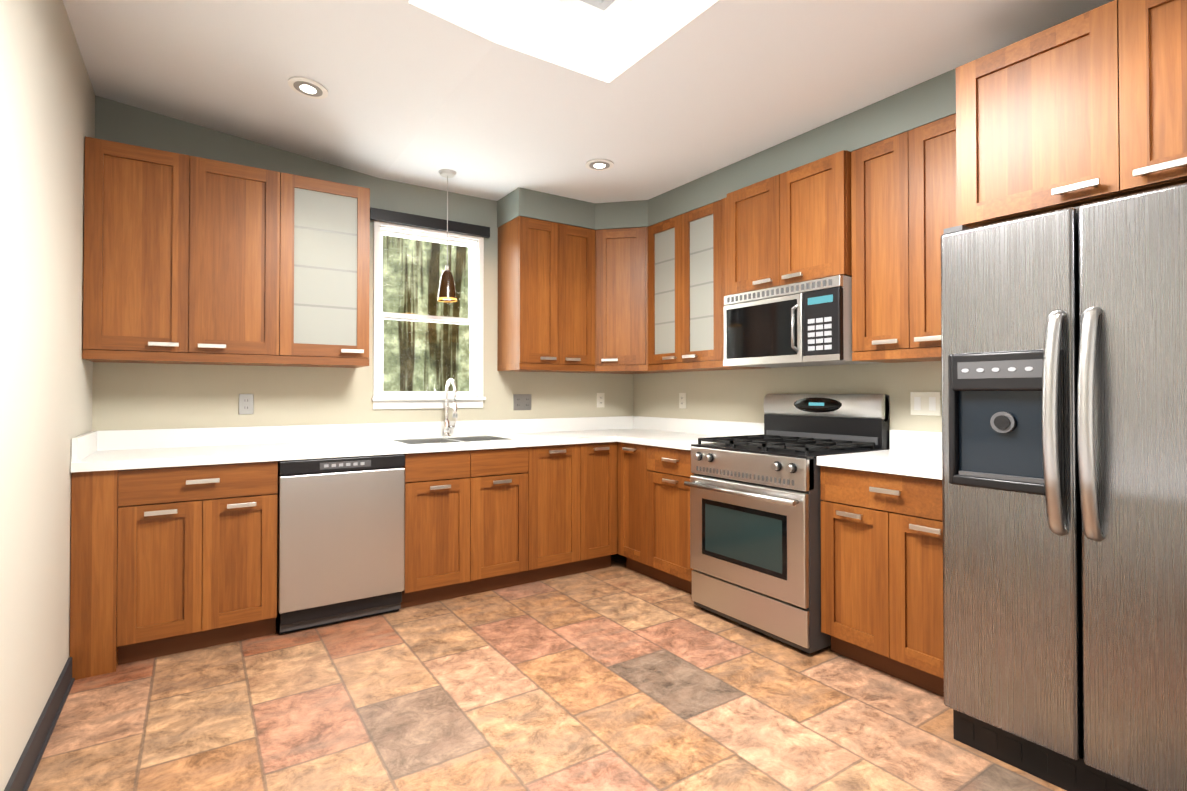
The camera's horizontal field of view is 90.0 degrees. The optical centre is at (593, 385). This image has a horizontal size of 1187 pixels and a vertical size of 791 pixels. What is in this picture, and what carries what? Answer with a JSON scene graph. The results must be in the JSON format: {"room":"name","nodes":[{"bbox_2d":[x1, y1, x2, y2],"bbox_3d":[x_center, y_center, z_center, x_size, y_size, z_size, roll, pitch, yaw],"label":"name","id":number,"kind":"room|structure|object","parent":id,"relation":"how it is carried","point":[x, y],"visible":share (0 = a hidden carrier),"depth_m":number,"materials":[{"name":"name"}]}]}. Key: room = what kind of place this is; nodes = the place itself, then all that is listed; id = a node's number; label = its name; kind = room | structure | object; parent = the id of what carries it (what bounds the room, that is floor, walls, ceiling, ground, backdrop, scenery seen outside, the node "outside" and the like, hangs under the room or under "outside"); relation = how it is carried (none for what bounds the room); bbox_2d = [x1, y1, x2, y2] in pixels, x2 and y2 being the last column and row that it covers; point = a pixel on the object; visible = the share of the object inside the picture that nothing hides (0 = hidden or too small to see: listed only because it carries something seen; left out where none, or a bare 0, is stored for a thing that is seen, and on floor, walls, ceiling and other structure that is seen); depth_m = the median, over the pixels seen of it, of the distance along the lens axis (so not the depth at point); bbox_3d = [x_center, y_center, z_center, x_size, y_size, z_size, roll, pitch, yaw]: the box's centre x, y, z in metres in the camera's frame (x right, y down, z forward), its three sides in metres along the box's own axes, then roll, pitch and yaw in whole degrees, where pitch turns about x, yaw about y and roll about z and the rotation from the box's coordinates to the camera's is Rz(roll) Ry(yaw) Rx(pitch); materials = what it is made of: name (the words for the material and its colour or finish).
{"room":"kitchen","nodes":[
{"label":"kitchen","id":0,"kind":"room"},
{"bbox_2d":[0,0,99,790],"bbox_3d":[-1.122,-0.212,0.801,0.100,2.850,5.400,0,-1,-34],"label":"wall","id":1,"kind":"structure","parent":0,"point":[56,392],"depth_m":1.97,"materials":[{"name":"grey paint"}]},
{"bbox_2d":[4,657,74,790],"bbox_3d":[-0.904,1.160,0.567,0.020,0.100,4.595,0,-1,-34],"label":"baseboard","id":2,"kind":"structure","parent":1,"relation":"attached to","point":[22,775],"depth_m":1.93,"materials":[{"name":"grey wood"}]},
{"bbox_2d":[96,97,631,430],"bbox_3d":[-1.125,-0.176,3.985,3.390,2.850,0.100,0,-1,-34],"label":"wall","id":3,"kind":"structure","parent":0,"point":[129,396],"depth_m":3.52,"materials":[{"name":"grey paint"}]},
{"bbox_2d":[82,136,297,359],"bbox_3d":[-2.064,-0.651,3.091,0.865,0.980,0.346,0,-1,-34],"label":"upper cabinet","id":4,"kind":"object","parent":3,"relation":"attached to","point":[188,259],"depth_m":2.92,"materials":[{"name":"brown wood"}]},
{"bbox_2d":[239,394,253,413],"bbox_3d":[-1.964,0.102,3.356,0.072,0.116,0.008,0,-1,-34],"label":"electrical outlet","id":5,"kind":"object","parent":3,"relation":"attached to","point":[246,403],"visible":1,"depth_m":3.35,"materials":[{"name":"white plastic"}]},
{"bbox_2d":[290,175,369,363],"bbox_3d":[-1.598,-0.648,3.403,0.526,0.980,0.346,0,-1,-34],"label":"upper cabinet","id":6,"kind":"object","parent":3,"relation":"attached to","point":[334,217],"depth_m":3.30,"materials":[{"name":"brown wood"}]},
{"bbox_2d":[371,221,485,408],"bbox_3d":[-1.099,-0.453,3.976,0.758,1.204,0.130,0,-1,-34],"label":"window","id":7,"kind":"structure","parent":3,"relation":"in","point":[473,397],"depth_m":3.98,"materials":[{"name":"white paint"}]},
{"bbox_2d":[370,207,489,237],"bbox_3d":[-1.069,-1.074,3.939,0.800,0.070,0.054,0,-1,-34],"label":"window valance","id":8,"kind":"object","parent":3,"relation":"attached to","point":[399,218],"visible":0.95,"depth_m":3.90,"materials":[{"name":"black plastic"}]},
{"bbox_2d":[513,394,530,409],"bbox_3d":[-0.517,0.118,4.322,0.144,0.116,0.008,0,-1,-34],"label":"electrical outlet","id":9,"kind":"object","parent":3,"relation":"attached to","point":[521,401],"visible":1,"depth_m":4.32,"materials":[{"name":"grey plastic"}]},
{"bbox_2d":[497,216,594,372],"bbox_3d":[-0.326,-0.617,4.231,0.603,1.022,0.381,0,-1,-34],"label":"upper cabinet","id":10,"kind":"object","parent":3,"relation":"attached to","point":[546,296],"visible":1,"depth_m":4.09,"materials":[{"name":"brown wood"}]},
{"bbox_2d":[597,393,603,407],"bbox_3d":[0.057,0.112,4.705,0.072,0.116,0.008,0,-1,-34],"label":"electrical outlet","id":11,"kind":"object","parent":3,"relation":"attached to","point":[600,399],"visible":1,"depth_m":4.70,"materials":[{"name":"white plastic"}]},
{"bbox_2d":[573,227,670,373],"bbox_3d":[0.246,-0.614,4.471,0.607,1.022,0.615,0,-1,-34],"label":"upper cabinet","id":12,"kind":"object","parent":3,"relation":"attached to","point":[621,300],"visible":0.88,"depth_m":4.24,"materials":[{"name":"brown wood"}]},
{"bbox_2d":[28,553,1065,790],"bbox_3d":[0.346,1.274,1.764,3.630,0.100,5.400,0,-1,-34],"label":"floor","id":13,"kind":"structure","parent":0,"point":[618,675],"depth_m":2.24,"materials":[{"name":"tile"}]},
{"bbox_2d":[110,461,277,672],"bbox_3d":[-1.971,0.803,2.987,0.617,0.870,0.598,0,-1,-34],"label":"base cabinet","id":14,"kind":"object","parent":13,"relation":"on","point":[169,560],"depth_m":2.72,"materials":[{"name":"brown wood"}]},
{"bbox_2d":[70,379,661,472],"bbox_3d":[-0.917,0.242,3.668,3.424,0.583,0.644,0,-1,-34],"label":"countertop","id":15,"kind":"structure","parent":14,"relation":"on","point":[145,448],"depth_m":3.35,"materials":[{"name":"white stone"}]},
{"bbox_2d":[276,454,404,634],"bbox_3d":[-1.448,0.809,3.316,0.608,0.866,0.615,0,-1,-34],"label":"dishwasher","id":16,"kind":"object","parent":13,"relation":"on","point":[340,539],"visible":1,"depth_m":3.05,"materials":[{"name":"grey metal"}]},
{"bbox_2d":[478,443,593,586],"bbox_3d":[-0.409,0.815,4.029,0.517,0.870,0.598,0,-1,-34],"label":"base cabinet","id":17,"kind":"object","parent":13,"relation":"on","point":[536,503],"depth_m":3.71,"materials":[{"name":"brown wood"}]},
{"bbox_2d":[594,442,617,569],"bbox_3d":[-0.154,0.817,4.199,0.365,0.870,0.598,0,-1,-34],"label":"base cabinet","id":18,"kind":"object","parent":13,"relation":"on","point":[605,453],"depth_m":4.01,"materials":[{"name":"brown wood"}]},
{"bbox_2d":[618,442,693,593],"bbox_3d":[0.625,0.813,3.868,0.631,0.870,0.814,0,-1,-34],"label":"base cabinet","id":19,"kind":"object","parent":13,"relation":"on","point":[653,516],"visible":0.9,"depth_m":3.73,"materials":[{"name":"brown wood"}]},
{"bbox_2d":[618,418,763,449],"bbox_3d":[0.636,0.305,3.854,0.634,0.140,0.770,0,-1,-34],"label":"countertop","id":20,"kind":"structure","parent":19,"relation":"on","point":[676,433],"depth_m":4.07,"materials":[{"name":"white stone"}]},
{"bbox_2d":[684,394,889,653],"bbox_3d":[1.010,0.641,3.174,0.756,1.197,0.757,0,-1,-34],"label":"stove","id":21,"kind":"object","parent":13,"relation":"on","point":[755,532],"visible":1,"depth_m":3.00,"materials":[{"name":"grey metal"}]},
{"bbox_2d":[820,466,943,696],"bbox_3d":[1.459,0.799,2.618,0.631,0.870,0.649,0,-1,-34],"label":"base cabinet","id":22,"kind":"object","parent":13,"relation":"on","point":[882,572],"visible":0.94,"depth_m":2.48,"materials":[{"name":"brown wood"}]},
{"bbox_2d":[817,430,941,479],"bbox_3d":[1.463,0.291,2.627,0.622,0.140,0.649,0,-1,-34],"label":"countertop","id":23,"kind":"structure","parent":22,"relation":"on","point":[914,453],"depth_m":2.68,"materials":[{"name":"white stone"}]},
{"bbox_2d":[941,182,1186,790],"bbox_3d":[1.767,0.339,1.888,0.932,1.772,0.902,0,-1,-34],"label":"fridge","id":24,"kind":"object","parent":13,"relation":"on","point":[1064,411],"visible":1,"depth_m":1.75,"materials":[{"name":"grey metal"}]},
{"bbox_2d":[63,0,1112,202],"bbox_3d":[0.346,-1.516,1.796,3.630,0.340,5.400,0,-1,-34],"label":"ceiling","id":25,"kind":"structure","parent":0,"point":[495,100],"depth_m":2.60,"materials":[{"name":"white paint"}]},
{"bbox_2d":[288,77,327,98],"bbox_3d":[-1.326,-1.385,2.759,0.170,0.024,0.170,0,-1,-34],"label":"recessed light","id":26,"kind":"object","parent":25,"relation":"in","point":[308,87],"visible":1,"depth_m":2.75,"materials":[{"name":"white paint"}]},
{"bbox_2d":[438,169,456,301],"bbox_3d":[-0.904,-0.925,3.672,0.116,0.797,0.116,0,-1,-34],"label":"pendant light","id":27,"kind":"object","parent":25,"relation":"hanging from","point":[447,292],"visible":1,"depth_m":3.64,"materials":[{"name":"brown metal"}]},
{"bbox_2d":[585,159,613,170],"bbox_3d":[0.036,-1.320,3.547,0.170,0.010,0.170,0,-1,-34],"label":"recessed light","id":28,"kind":"object","parent":25,"relation":"in","point":[599,164],"visible":0.98,"depth_m":3.53,"materials":[{"name":"white paint"}]},
{"bbox_2d":[497,68,955,229],"bbox_3d":[1.264,-1.245,2.406,1.222,0.188,5.200,0,-1,-34],"label":"soffit","id":29,"kind":"structure","parent":0,"point":[924,103],"depth_m":3.37,"materials":[{"name":"grey paint"}]},
{"bbox_2d":[632,361,941,435],"bbox_3d":[1.814,-0.190,2.761,0.100,2.850,5.400,0,-1,-34],"label":"wall","id":30,"kind":"structure","parent":0,"point":[739,395],"depth_m":3.74,"materials":[{"name":"grey paint"}]},
{"bbox_2d":[679,393,685,408],"bbox_3d":[0.658,0.109,4.391,0.008,0.116,0.072,0,-1,-34],"label":"electrical outlet","id":31,"kind":"object","parent":30,"relation":"attached to","point":[682,400],"visible":1,"depth_m":4.39,"materials":[{"name":"white plastic"}]},
{"bbox_2d":[648,197,764,371],"bbox_3d":[0.733,-0.620,3.947,0.381,1.022,0.797,0,-1,-34],"label":"upper cabinet","id":32,"kind":"object","parent":30,"relation":"attached to","point":[687,272],"visible":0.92,"depth_m":3.85,"materials":[{"name":"brown wood"}]},
{"bbox_2d":[727,150,851,294],"bbox_3d":[1.148,-0.836,3.283,0.431,0.605,0.765,0,-1,-34],"label":"upper cabinet","id":33,"kind":"object","parent":30,"relation":"attached to","point":[792,226],"visible":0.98,"depth_m":3.12,"materials":[{"name":"brown wood"}]},
{"bbox_2d":[723,275,881,367],"bbox_3d":[1.129,-0.324,3.264,0.474,0.410,0.757,0,-1,-34],"label":"microwave","id":34,"kind":"object","parent":33,"relation":"attached to","point":[805,323],"visible":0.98,"depth_m":3.08,"materials":[{"name":"grey metal"}]},
{"bbox_2d":[851,113,956,362],"bbox_3d":[1.563,-0.634,2.704,0.381,1.022,0.647,0,-1,-34],"label":"upper cabinet","id":35,"kind":"object","parent":30,"relation":"attached to","point":[903,203],"visible":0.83,"depth_m":2.68,"materials":[{"name":"brown wood"}]},
{"bbox_2d":[910,392,940,415],"bbox_3d":[1.636,0.087,2.927,0.008,0.116,0.144,0,-1,-34],"label":"switch plate","id":36,"kind":"object","parent":30,"relation":"attached to","point":[926,403],"visible":1,"depth_m":2.92,"materials":[{"name":"white plastic"}]},
{"bbox_2d":[956,0,1186,227],"bbox_3d":[1.844,-0.864,1.953,0.751,0.580,0.910,0,-1,-34],"label":"upper cabinet","id":37,"kind":"object","parent":30,"relation":"attached to","point":[1090,106],"visible":0.98,"depth_m":1.85,"materials":[{"name":"brown wood"}]},
{"label":"outside","id":38,"kind":"structure","parent":0,"visible":0},
{"bbox_2d":[383,235,469,390],"bbox_3d":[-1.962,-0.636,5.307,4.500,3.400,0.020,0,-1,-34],"label":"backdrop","id":39,"kind":"structure","parent":38,"point":[417,360],"depth_m":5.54,"materials":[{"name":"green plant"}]}
]}

